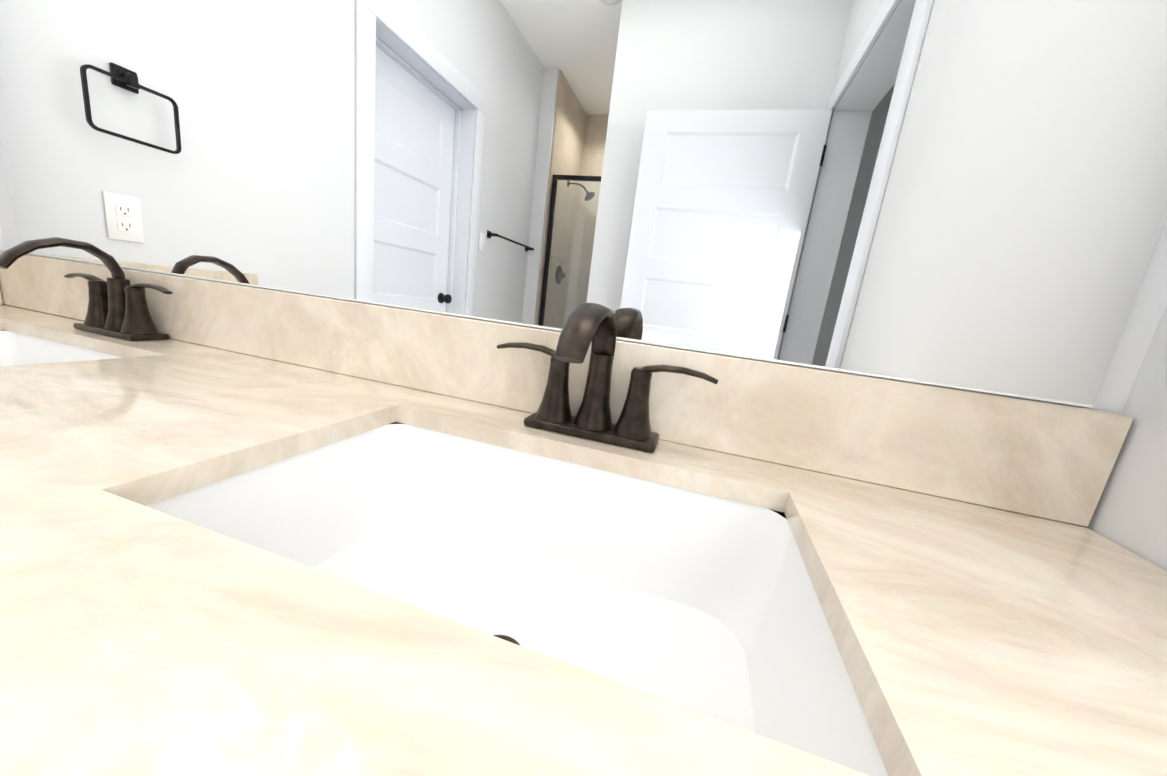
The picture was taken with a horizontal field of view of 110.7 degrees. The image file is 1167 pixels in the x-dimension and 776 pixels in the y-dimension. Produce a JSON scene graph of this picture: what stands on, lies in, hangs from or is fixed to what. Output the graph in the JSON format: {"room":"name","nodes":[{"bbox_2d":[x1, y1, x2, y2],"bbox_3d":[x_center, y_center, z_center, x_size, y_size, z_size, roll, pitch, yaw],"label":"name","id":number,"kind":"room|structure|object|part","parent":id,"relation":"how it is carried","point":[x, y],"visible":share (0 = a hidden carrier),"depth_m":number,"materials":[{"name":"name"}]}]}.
{"room":"bathroom","nodes":[
{"label":"bathroom","id":0,"kind":"room"},
{"bbox_2d":[0,227,4,250],"bbox_3d":[-1.773,-0.370,-0.858,0.276,2.720,3.560,10,12,15],"label":"wall","id":1,"kind":"structure","parent":0,"point":[1,244],"depth_m":0.88,"materials":[{"name":"white paint"}]},
{"bbox_2d":[0,134,1166,412],"bbox_3d":[-0.314,-0.507,0.623,2.230,2.720,0.120,10,12,15],"label":"wall","id":2,"kind":"structure","parent":0,"point":[1136,336],"depth_m":0.39,"materials":[{"name":"white paint"}]},
{"bbox_2d":[0,0,1166,407],"bbox_3d":[-0.290,-0.649,0.522,1.796,1.057,0.007,10,12,15],"label":"mirror","id":3,"kind":"object","parent":2,"relation":"attached to","point":[966,194],"visible":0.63,"depth_m":0.48,"materials":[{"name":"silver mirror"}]},
{"bbox_2d":[1087,305,1166,570],"bbox_3d":[0.364,-0.155,-0.636,0.165,2.720,1.980,10,12,15],"label":"wall","id":4,"kind":"structure","parent":0,"point":[1130,513],"depth_m":0.37,"materials":[{"name":"white paint"}]},
{"bbox_3d":[-0.994,1.148,-0.765,2.230,0.080,3.680,10,12,15],"label":"floor","id":5,"kind":"structure","parent":0,"visible":0},
{"bbox_2d":[0,250,1166,775],"bbox_3d":[-0.515,0.388,0.485,1.894,0.993,0.550,10,12,15],"label":"bathroom vanity","id":6,"kind":"object","parent":5,"relation":"on","point":[782,514],"depth_m":0.35,"materials":[{"name":"beige stone"}]},
{"bbox_2d":[0,237,171,340],"bbox_3d":[-0.850,-0.167,0.675,0.273,0.159,0.158,10,12,15],"label":"faucet","id":7,"kind":"object","parent":6,"relation":"on","point":[117,305],"visible":1,"depth_m":0.71,"materials":[{"name":"brown metal"}]},
{"bbox_3d":[-0.470,0.040,0.418,1.894,0.278,0.533,10,12,15],"label":"bathroom vanity top","id":8,"kind":"part","parent":6,"relation":"part of","materials":[{"name":"beige stone"}]},
{"bbox_2d":[497,303,717,452],"bbox_3d":[0.005,-0.012,0.441,0.273,0.159,0.158,10,12,15],"label":"faucet","id":9,"kind":"object","parent":6,"relation":"on","point":[587,324],"visible":1,"depth_m":0.48,"materials":[{"name":"brown metal"}]}
]}

